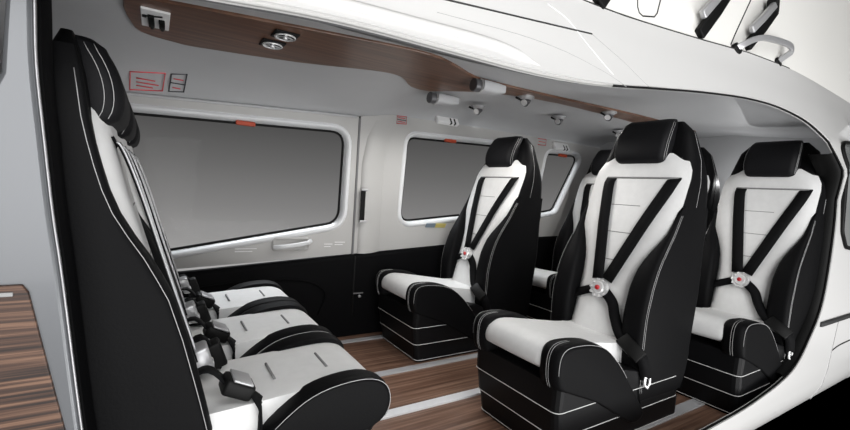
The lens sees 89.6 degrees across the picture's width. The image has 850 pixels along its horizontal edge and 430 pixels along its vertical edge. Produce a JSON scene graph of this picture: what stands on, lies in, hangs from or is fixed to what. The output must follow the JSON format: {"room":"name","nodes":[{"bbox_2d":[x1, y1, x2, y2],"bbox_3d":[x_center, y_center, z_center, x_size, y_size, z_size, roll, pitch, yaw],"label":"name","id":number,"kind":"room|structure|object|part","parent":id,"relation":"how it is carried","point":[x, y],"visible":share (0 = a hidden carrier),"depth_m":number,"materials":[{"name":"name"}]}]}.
{"room":"aircraft cabin","nodes":[
{"label":"aircraft cabin","id":0,"kind":"room"},
{"bbox_2d":[0,0,5,73],"bbox_3d":[-1.325,0.036,1.304,0.030,1.560,1.720,2,4,-32],"label":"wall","id":1,"kind":"structure","parent":0,"point":[2,2],"depth_m":1.30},
{"bbox_2d":[52,0,821,147],"bbox_3d":[0.412,-0.532,2.290,4.320,0.301,1.808,2,4,-32],"label":"ceiling","id":2,"kind":"structure","parent":0,"point":[213,75],"depth_m":2.27,"materials":[{"name":"grey plastic"}]},
{"bbox_2d":[129,71,165,90],"bbox_3d":[-1.368,-0.658,2.109,0.150,0.089,0.139,2,4,-32],"label":"placard","id":3,"kind":"object","parent":2,"relation":"attached to","point":[130,71],"visible":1,"depth_m":2.12,"materials":[{"name":"red"}]},
{"bbox_2d":[168,74,187,92],"bbox_3d":[-1.250,-0.667,2.163,0.078,0.080,0.145,2,4,-32],"label":"placard","id":4,"kind":"object","parent":2,"relation":"attached to","point":[171,74],"visible":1,"depth_m":2.17,"materials":[{"name":"grey"}]},
{"bbox_2d":[123,0,695,131],"bbox_3d":[0.493,-0.657,2.304,3.479,0.014,0.573,2,4,-28],"label":"ceiling panel","id":5,"kind":"object","parent":2,"relation":"attached to","point":[190,24],"visible":0.82,"depth_m":1.75,"materials":[{"name":"brown wood"}]},
{"bbox_2d":[140,6,169,31],"bbox_3d":[-0.960,-0.689,1.524,0.086,0.025,0.200,2,4,-32],"label":"plate","id":6,"kind":"object","parent":5,"relation":"attached to","point":[152,18],"visible":1,"depth_m":1.50,"materials":[{"name":"white plastic"}]},
{"bbox_2d":[259,38,285,49],"bbox_3d":[-0.612,-0.680,1.717,0.088,0.018,0.090,2,4,-32],"label":"air vent","id":7,"kind":"object","parent":5,"relation":"attached to","point":[268,43],"visible":1,"depth_m":1.70,"materials":[{"name":"silver metal"}]},
{"bbox_2d":[270,29,299,41],"bbox_3d":[-0.525,-0.668,1.607,0.088,0.018,0.090,2,4,-32],"label":"air vent","id":8,"kind":"object","parent":5,"relation":"attached to","point":[282,35],"visible":1,"depth_m":1.59,"materials":[{"name":"silver metal"}]},
{"bbox_2d":[515,95,533,106],"bbox_3d":[0.549,-0.623,2.347,0.095,0.058,0.092,5,4,23],"label":"spotlight","id":9,"kind":"object","parent":5,"relation":"attached to","point":[525,100],"visible":1,"depth_m":2.33,"materials":[{"name":"silver metal"}]},
{"bbox_2d":[600,111,616,120],"bbox_3d":[1.115,-0.600,2.603,0.095,0.058,0.092,5,4,23],"label":"spotlight","id":10,"kind":"object","parent":5,"relation":"attached to","point":[608,115],"visible":1,"depth_m":2.58,"materials":[{"name":"silver metal"}]},
{"bbox_2d":[426,92,458,105],"bbox_3d":[0.106,-0.656,2.446,0.196,0.074,0.090,2,4,-32],"label":"pod","id":11,"kind":"object","parent":2,"relation":"attached to","point":[434,98],"visible":1,"depth_m":2.40,"materials":[{"name":"grey"}]},
{"bbox_2d":[435,116,458,126],"bbox_3d":[0.163,-0.695,3.138,0.190,0.071,0.066,2,4,-32],"label":"wall box","id":12,"kind":"object","parent":2,"relation":"attached to","point":[439,119],"visible":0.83,"depth_m":3.12,"materials":[{"name":"white plastic"}]},
{"bbox_2d":[469,105,484,114],"bbox_3d":[0.329,-0.656,2.683,0.095,0.058,0.092,5,4,23],"label":"spotlight","id":13,"kind":"object","parent":2,"relation":"attached to","point":[477,109],"visible":1,"depth_m":2.66,"materials":[{"name":"silver metal"}]},
{"bbox_2d":[469,78,505,94],"bbox_3d":[0.313,-0.622,2.099,0.196,0.074,0.090,2,4,-32],"label":"pod","id":14,"kind":"object","parent":2,"relation":"attached to","point":[476,85],"visible":1,"depth_m":2.05,"materials":[{"name":"grey"}]},
{"bbox_2d":[551,115,565,124],"bbox_3d":[0.897,-0.635,2.877,0.095,0.058,0.092,5,4,23],"label":"spotlight","id":15,"kind":"object","parent":2,"relation":"attached to","point":[558,119],"visible":1,"depth_m":2.85,"materials":[{"name":"silver metal"}]},
{"bbox_2d":[612,130,622,137],"bbox_3d":[1.487,-0.619,3.287,0.095,0.058,0.092,5,4,23],"label":"spotlight","id":16,"kind":"object","parent":2,"relation":"attached to","point":[617,133],"visible":0.73,"depth_m":3.26,"materials":[{"name":"silver metal"}]},
{"bbox_2d":[353,115,599,253],"bbox_3d":[0.617,-0.196,3.515,2.525,0.976,0.001,2,4,-32],"label":"wall","id":17,"kind":"structure","parent":0,"point":[393,234],"depth_m":3.07,"materials":[{"name":"white plastic"}]},
{"bbox_2d":[126,92,356,117],"bbox_3d":[-1.168,-0.620,2.338,1.701,0.100,0.016,2,4,-32],"label":"door frame","id":18,"kind":"structure","parent":17,"relation":"attached to","point":[128,93],"depth_m":2.40,"materials":[{"name":"white plastic"}]},
{"bbox_2d":[127,95,358,268],"bbox_3d":[-1.193,-0.164,2.375,1.720,1.012,0.001,2,4,-32],"label":"door","id":19,"kind":"structure","parent":17,"relation":"in","point":[264,252],"depth_m":2.58,"materials":[{"name":"white plastic"}]},
{"bbox_2d":[130,103,351,258],"bbox_3d":[-1.065,-0.157,2.478,1.318,0.882,0.060,2,4,-32],"label":"window","id":20,"kind":"structure","parent":19,"relation":"attached to","point":[138,109],"depth_m":2.54,"materials":[{"name":"white plastic"}]},
{"bbox_2d":[236,120,254,126],"bbox_3d":[-1.030,-0.525,2.456,0.105,0.026,0.022,2,4,-32],"label":"tab","id":21,"kind":"object","parent":20,"relation":"attached to","point":[238,122],"visible":1,"depth_m":2.45,"materials":[{"name":"red plastic"}]},
{"bbox_2d":[235,248,256,251],"bbox_3d":[-1.047,0.206,2.502,0.120,0.021,0.002,2,4,-32],"label":"label","id":22,"kind":"object","parent":19,"relation":"attached to","point":[238,248],"depth_m":2.50,"materials":[{"name":"white"}]},
{"bbox_2d":[272,237,311,250],"bbox_3d":[-0.807,0.181,2.619,0.240,0.087,0.058,2,4,-32],"label":"door handle","id":23,"kind":"object","parent":19,"relation":"attached to","point":[288,243],"visible":1,"depth_m":2.62,"materials":[{"name":"white"}]},
{"bbox_2d":[199,279,325,314],"bbox_3d":[-0.986,0.507,2.530,0.829,0.248,0.012,2,4,-32],"label":"trim","id":24,"kind":"structure","parent":17,"relation":"attached to","point":[210,286],"depth_m":2.60,"materials":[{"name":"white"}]},
{"bbox_2d":[351,256,355,312],"bbox_3d":[-0.481,0.529,2.854,0.010,0.510,0.012,2,4,-32],"label":"trim","id":25,"kind":"structure","parent":17,"relation":"attached to","point":[354,256],"depth_m":2.85,"materials":[{"name":"black plastic"}]},
{"bbox_2d":[351,118,360,253],"bbox_3d":[-0.457,-0.186,2.836,0.012,0.900,0.010,2,4,-32],"label":"trim","id":26,"kind":"structure","parent":17,"relation":"attached to","point":[359,124],"depth_m":2.83,"materials":[{"name":"grey plastic"}]},
{"bbox_2d":[359,188,368,222],"bbox_3d":[-0.406,-0.062,2.837,0.050,0.226,0.026,2,4,-32],"label":"handle","id":27,"kind":"object","parent":17,"relation":"attached to","point":[363,191],"visible":1,"depth_m":2.83,"materials":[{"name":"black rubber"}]},
{"bbox_2d":[177,236,557,336],"bbox_3d":[-0.176,0.473,3.058,4.200,0.678,0.060,2,4,-32],"label":"wall panel","id":28,"kind":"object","parent":17,"relation":"attached to","point":[334,273],"depth_m":2.81,"materials":[{"name":"black"}]},
{"bbox_2d":[357,120,396,253],"bbox_3d":[-0.318,-0.186,2.913,0.252,0.900,0.023,2,4,-32],"label":"trim","id":29,"kind":"structure","parent":17,"relation":"attached to","point":[378,138],"depth_m":2.88,"materials":[{"name":"white plastic"}]},
{"bbox_2d":[397,115,406,123],"bbox_3d":[-0.161,-0.659,2.970,0.079,0.060,0.006,2,4,-32],"label":"placard","id":30,"kind":"object","parent":17,"relation":"attached to","point":[397,115],"visible":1,"depth_m":2.97,"materials":[{"name":"red"}]},
{"bbox_2d":[398,131,493,226],"bbox_3d":[0.237,-0.260,3.290,1.006,0.711,0.060,2,4,-32],"label":"window","id":31,"kind":"structure","parent":17,"relation":"in","point":[417,135],"depth_m":3.14,"materials":[{"name":"white plastic"}]},
{"bbox_2d":[425,223,445,227],"bbox_3d":[0.081,0.078,3.189,0.175,0.033,0.020,2,4,-32],"label":"label","id":32,"kind":"object","parent":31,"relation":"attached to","point":[431,225],"visible":1,"depth_m":3.19,"materials":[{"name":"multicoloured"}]},
{"bbox_2d":[444,139,456,142],"bbox_3d":[0.191,-0.559,3.223,0.105,0.026,0.022,2,4,-32],"label":"tab","id":33,"kind":"object","parent":31,"relation":"attached to","point":[445,140],"visible":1,"depth_m":3.21,"materials":[{"name":"red plastic"}]},
{"bbox_2d":[526,137,538,153],"bbox_3d":[0.879,-0.236,3.665,0.196,0.840,0.018,2,4,-32],"label":"trim","id":34,"kind":"structure","parent":17,"relation":"attached to","point":[533,141],"depth_m":3.66,"materials":[{"name":"white plastic"}]},
{"bbox_2d":[540,149,580,217],"bbox_3d":[1.196,-0.284,3.892,0.581,0.633,0.060,2,4,-32],"label":"window","id":35,"kind":"structure","parent":17,"relation":"in","point":[575,155],"depth_m":3.93,"materials":[{"name":"white plastic"}]},
{"bbox_2d":[552,142,569,151],"bbox_3d":[1.217,-0.610,3.826,0.190,0.071,0.066,2,4,-32],"label":"wall box","id":36,"kind":"object","parent":17,"relation":"attached to","point":[556,146],"visible":1,"depth_m":3.81,"materials":[{"name":"white plastic"}]},
{"bbox_2d":[209,0,849,429],"bbox_3d":[1.560,0.165,2.156,5.850,2.003,0.427,2,4,-32],"label":"fuselage","id":37,"kind":"structure","parent":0,"point":[662,58],"depth_m":1.71,"materials":[{"name":"white paint"}]},
{"bbox_2d":[197,0,612,86],"bbox_3d":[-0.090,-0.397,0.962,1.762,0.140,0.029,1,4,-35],"label":"trim","id":38,"kind":"structure","parent":37,"relation":"attached to","point":[244,2],"depth_m":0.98,"materials":[{"name":"white plastic"}]},
{"bbox_2d":[308,0,540,65],"bbox_3d":[-0.219,-0.449,0.889,1.361,0.092,0.029,2,4,-34],"label":"trim","id":39,"kind":"structure","parent":37,"relation":"attached to","point":[351,5],"depth_m":1.03,"materials":[{"name":"white paint"}]},
{"bbox_2d":[445,0,591,34],"bbox_3d":[-0.063,-0.562,1.053,1.597,0.195,0.009,1,4,-36],"label":"trim","id":40,"kind":"structure","parent":37,"relation":"attached to","point":[454,1],"depth_m":1.29,"materials":[{"name":"black"}]},
{"bbox_2d":[437,12,626,86],"bbox_3d":[0.360,-0.495,1.305,0.781,0.074,0.030,2,4,-30],"label":"trim","id":41,"kind":"structure","parent":37,"relation":"attached to","point":[437,12],"depth_m":1.28,"materials":[{"name":"grey"}]},
{"bbox_2d":[548,4,613,74],"bbox_3d":[0.528,-0.595,1.462,0.263,0.208,0.024,3,3,-10],"label":"trim","id":42,"kind":"structure","parent":37,"relation":"attached to","point":[548,4],"depth_m":1.47,"materials":[{"name":"white"}]},
{"bbox_2d":[592,34,648,86],"bbox_3d":[0.709,-0.557,1.552,0.257,0.156,0.010,3,3,-13],"label":"trim","id":43,"kind":"structure","parent":37,"relation":"attached to","point":[592,34],"depth_m":1.56,"materials":[{"name":"grey"}]},
{"bbox_2d":[583,0,849,102],"bbox_3d":[1.130,-1.342,2.577,5.800,1.204,1.432,2,4,-32],"label":"engine cowling","id":44,"kind":"object","parent":37,"relation":"on","point":[810,38],"visible":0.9,"depth_m":2.31,"materials":[{"name":"white paint"}]},
{"bbox_3d":[1.359,-1.009,1.993,0.229,0.230,0.037,2,4,-32],"label":"latch lever","id":45,"kind":"part","parent":44,"relation":"part of","materials":[{"name":"silver metal"}]},
{"bbox_3d":[1.752,-1.024,2.209,0.239,0.213,0.034,2,4,-30],"label":"latch lever","id":46,"kind":"part","parent":44,"relation":"part of","materials":[{"name":"silver metal"}]},
{"bbox_2d":[612,84,843,429],"bbox_3d":[1.150,0.166,1.766,2.641,1.466,0.185,2,4,-32],"label":"trim","id":47,"kind":"structure","parent":37,"relation":"attached to","point":[614,85],"depth_m":2.23,"materials":[{"name":"black rubber"}]},
{"bbox_2d":[776,153,840,375],"bbox_3d":[2.071,0.246,2.336,0.502,1.184,0.135,2,4,-32],"label":"trim","id":48,"kind":"structure","parent":37,"relation":"attached to","point":[826,166],"depth_m":2.40,"materials":[{"name":"plastic"}]},
{"bbox_2d":[810,322,838,398],"bbox_3d":[2.380,0.859,2.536,0.188,0.472,0.023,3,4,-20],"label":"trim","id":49,"kind":"structure","parent":37,"relation":"attached to","point":[838,322],"depth_m":2.53,"materials":[{"name":"grey"}]},
{"bbox_2d":[820,313,849,326],"bbox_3d":[3.055,0.638,2.923,2.000,0.025,0.010,2,4,-32],"label":"trim","id":50,"kind":"structure","parent":37,"relation":"attached to","point":[846,316],"depth_m":2.50,"materials":[{"name":"black metal"}]},
{"bbox_2d":[840,141,849,249],"bbox_3d":[2.514,-0.116,2.522,0.581,0.672,0.086,2,4,-32],"label":"window","id":51,"kind":"structure","parent":37,"relation":"in","point":[845,145],"depth_m":2.42,"materials":[{"name":"grey glass"}]},
{"bbox_2d":[337,331,727,429],"bbox_3d":[0.327,0.909,2.338,4.400,0.040,1.800,2,4,-32],"label":"floor","id":52,"kind":"structure","parent":0,"point":[376,355],"depth_m":2.13,"materials":[{"name":"brown wood"}]},
{"bbox_2d":[0,0,96,429],"bbox_3d":[-0.867,0.227,0.621,0.712,1.360,0.094,2,4,-32],"label":"door frame","id":53,"kind":"structure","parent":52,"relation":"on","point":[45,384],"depth_m":0.70,"materials":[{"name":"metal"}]},
{"bbox_3d":[-0.757,0.125,0.627,0.225,0.007,0.004,2,4,-32],"label":"slot handle","id":54,"kind":"part","parent":53,"relation":"part of","materials":[{"name":"grey"}]},
{"bbox_3d":[-0.864,0.468,0.602,0.650,0.723,0.010,2,4,-32],"label":"door","id":55,"kind":"part","parent":53,"relation":"part of","materials":[{"name":"brown wood"}]},
{"bbox_3d":[-0.613,0.237,0.750,0.128,1.360,0.012,2,4,-32],"label":"edge trim","id":56,"kind":"part","parent":53,"relation":"part of","materials":[{"name":"silver metal"}]},
{"bbox_2d":[127,118,298,322],"bbox_3d":[-0.969,0.193,1.900,0.767,1.265,0.428,2,4,-32],"label":"seat","id":57,"kind":"object","parent":52,"relation":"on","point":[237,299],"visible":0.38,"depth_m":1.88,"materials":[{"name":"white leather"}]},
{"bbox_2d":[184,286,287,322],"bbox_3d":[-0.901,0.433,1.967,0.552,0.131,0.300,2,4,-32],"label":"cushion","id":58,"kind":"object","parent":57,"relation":"on","point":[228,302],"depth_m":1.96,"materials":[{"name":"white leather"}]},
{"bbox_2d":[53,28,390,429],"bbox_3d":[-0.513,0.266,1.178,0.767,1.265,0.428,2,4,-32],"label":"seat","id":59,"kind":"object","parent":52,"relation":"on","point":[148,371],"visible":0.92,"depth_m":0.90,"materials":[{"name":"black leather"}]},
{"bbox_3d":[-0.709,0.135,1.042,0.285,1.015,0.421,2,4,-32],"label":"backrest","id":60,"kind":"part","parent":59,"relation":"part of","materials":[{"name":"black leather"}]},
{"bbox_3d":[-0.679,0.174,1.064,0.261,0.840,0.368,2,4,-32],"label":"panel","id":61,"kind":"part","parent":59,"relation":"part of","materials":[{"name":"white leather"}]},
{"bbox_2d":[200,343,365,429],"bbox_3d":[-0.445,0.506,1.245,0.552,0.131,0.300,2,4,-32],"label":"cushion","id":62,"kind":"object","parent":59,"relation":"on","point":[278,375],"depth_m":1.20,"materials":[{"name":"white leather"}]},
{"bbox_2d":[117,102,332,360],"bbox_3d":[-0.742,0.230,1.539,0.767,1.265,0.428,2,4,-32],"label":"seat","id":63,"kind":"object","parent":52,"relation":"on","point":[246,334],"visible":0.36,"depth_m":1.50,"materials":[{"name":"white leather"}]},
{"bbox_3d":[-0.907,0.137,1.426,0.261,0.840,0.368,2,4,-32],"label":"panel","id":64,"kind":"part","parent":63,"relation":"part of","materials":[{"name":"white leather"}]},
{"bbox_2d":[189,309,317,360],"bbox_3d":[-0.673,0.469,1.607,0.552,0.131,0.300,2,4,-32],"label":"cushion","id":65,"kind":"object","parent":63,"relation":"on","point":[248,330],"depth_m":1.59,"materials":[{"name":"white leather"}]},
{"bbox_2d":[341,335,382,343],"bbox_3d":[-0.028,0.822,3.032,4.000,0.006,0.050,2,4,-32],"label":"rail","id":66,"kind":"object","parent":52,"relation":"on","point":[377,336],"visible":0.02,"depth_m":2.78,"materials":[{"name":"grey metal"}]},
{"bbox_2d":[374,353,477,376],"bbox_3d":[0.246,0.866,2.598,4.000,0.006,0.055,2,4,-32],"label":"rail","id":67,"kind":"object","parent":52,"relation":"on","point":[470,356],"visible":0.2,"depth_m":2.44,"materials":[{"name":"grey metal"}]},
{"bbox_2d":[380,388,480,420],"bbox_3d":[0.451,0.895,2.273,4.000,0.012,0.050,2,4,-32],"label":"rail","id":68,"kind":"object","parent":52,"relation":"on","point":[406,409],"visible":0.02,"depth_m":2.00,"materials":[{"name":"silver metal"}]},
{"bbox_2d":[376,136,542,361],"bbox_3d":[0.248,0.148,2.843,1.000,1.407,0.535,2,4,-32],"label":"seat","id":69,"kind":"object","parent":52,"relation":"on","point":[489,257],"visible":0.95,"depth_m":2.77,"materials":[{"name":"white leather"}]},
{"bbox_2d":[381,273,474,302],"bbox_3d":[0.062,0.547,2.782,0.638,0.313,0.330,2,4,-32],"label":"cushion","id":70,"kind":"object","parent":69,"relation":"on","point":[394,286],"depth_m":2.71,"materials":[{"name":"white leather"}]},
{"bbox_3d":[0.389,0.084,2.942,0.331,0.940,0.490,2,4,-32],"label":"panel","id":71,"kind":"part","parent":69,"relation":"part of","materials":[{"name":"white leather"}]},
{"bbox_3d":[0.468,0.144,2.997,0.465,1.367,0.500,2,4,-32],"label":"backrest","id":72,"kind":"part","parent":69,"relation":"part of","materials":[{"name":"black leather"}]},
{"bbox_2d":[527,149,611,320],"bbox_3d":[1.213,0.167,3.376,1.000,1.435,0.535,2,4,-32],"label":"seat","id":73,"kind":"object","parent":52,"relation":"on","point":[541,299],"visible":0.17,"depth_m":3.54,"materials":[{"name":"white leather"}]},
{"bbox_2d":[532,268,557,288],"bbox_3d":[1.026,0.574,3.316,0.638,0.320,0.330,2,4,-32],"label":"cushion","id":74,"kind":"object","parent":73,"relation":"on","point":[541,279],"depth_m":3.08,"materials":[{"name":"white leather"}]},
{"bbox_3d":[1.354,0.101,3.475,0.331,0.958,0.490,2,4,-32],"label":"panel","id":75,"kind":"part","parent":73,"relation":"part of","materials":[{"name":"white leather"}]},
{"bbox_2d":[473,119,708,429],"bbox_3d":[0.794,0.230,1.979,1.000,1.417,0.535,2,4,-32],"label":"seat","id":76,"kind":"object","parent":52,"relation":"on","point":[613,352],"visible":0.99,"depth_m":1.92,"materials":[{"name":"black leather"}]},
{"bbox_2d":[486,317,621,366],"bbox_3d":[0.608,0.632,1.918,0.638,0.316,0.330,2,4,-32],"label":"cushion","id":77,"kind":"object","parent":76,"relation":"on","point":[510,341],"depth_m":1.84,"materials":[{"name":"white leather"}]},
{"bbox_3d":[0.935,0.165,2.078,0.331,0.946,0.490,2,4,-32],"label":"panel","id":78,"kind":"part","parent":76,"relation":"part of","materials":[{"name":"white leather"}]},
{"bbox_3d":[1.013,0.225,2.133,0.465,1.376,0.500,2,4,-32],"label":"backrest","id":79,"kind":"part","parent":76,"relation":"part of","materials":[{"name":"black leather"}]},
{"bbox_2d":[638,399,704,429],"bbox_3d":[0.754,0.945,1.793,4.000,0.008,0.060,2,4,-32],"label":"rail","id":80,"kind":"object","parent":52,"relation":"on","point":[687,406],"visible":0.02,"depth_m":2.11,"materials":[{"name":"grey metal"}]},
{"bbox_2d":[701,147,719,236],"bbox_3d":[1.500,0.213,2.921,1.000,1.435,0.535,2,4,-32],"label":"seat","id":81,"kind":"object","parent":52,"relation":"on","point":[713,196],"visible":0.03,"depth_m":2.90,"materials":[{"name":"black leather"}]},
{"bbox_2d":[676,140,825,413],"bbox_3d":[1.803,0.261,2.440,1.000,1.435,0.535,2,4,-32],"label":"seat","id":82,"kind":"object","parent":52,"relation":"on","point":[762,248],"visible":0.73,"depth_m":2.40,"materials":[{"name":"white leather"}]},
{"bbox_2d":[692,307,763,341],"bbox_3d":[1.616,0.668,2.380,0.638,0.320,0.330,2,4,-32],"label":"cushion","id":83,"kind":"object","parent":82,"relation":"on","point":[710,324],"depth_m":2.19,"materials":[{"name":"white leather"}]},
{"bbox_3d":[1.944,0.195,2.539,0.331,0.958,0.490,2,4,-32],"label":"panel","id":84,"kind":"part","parent":82,"relation":"part of","materials":[{"name":"white leather"}]},
{"bbox_3d":[2.022,0.256,2.595,0.465,1.394,0.500,2,4,-32],"label":"backrest","id":85,"kind":"part","parent":82,"relation":"part of","materials":[{"name":"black leather"}]},
{"bbox_2d":[600,125,849,195],"bbox_3d":[2.147,0.142,3.445,0.030,1.560,1.850,2,4,-32],"label":"wall","id":86,"kind":"structure","parent":0,"point":[725,151],"depth_m":3.22,"materials":[{"name":"white plastic"}]}
]}

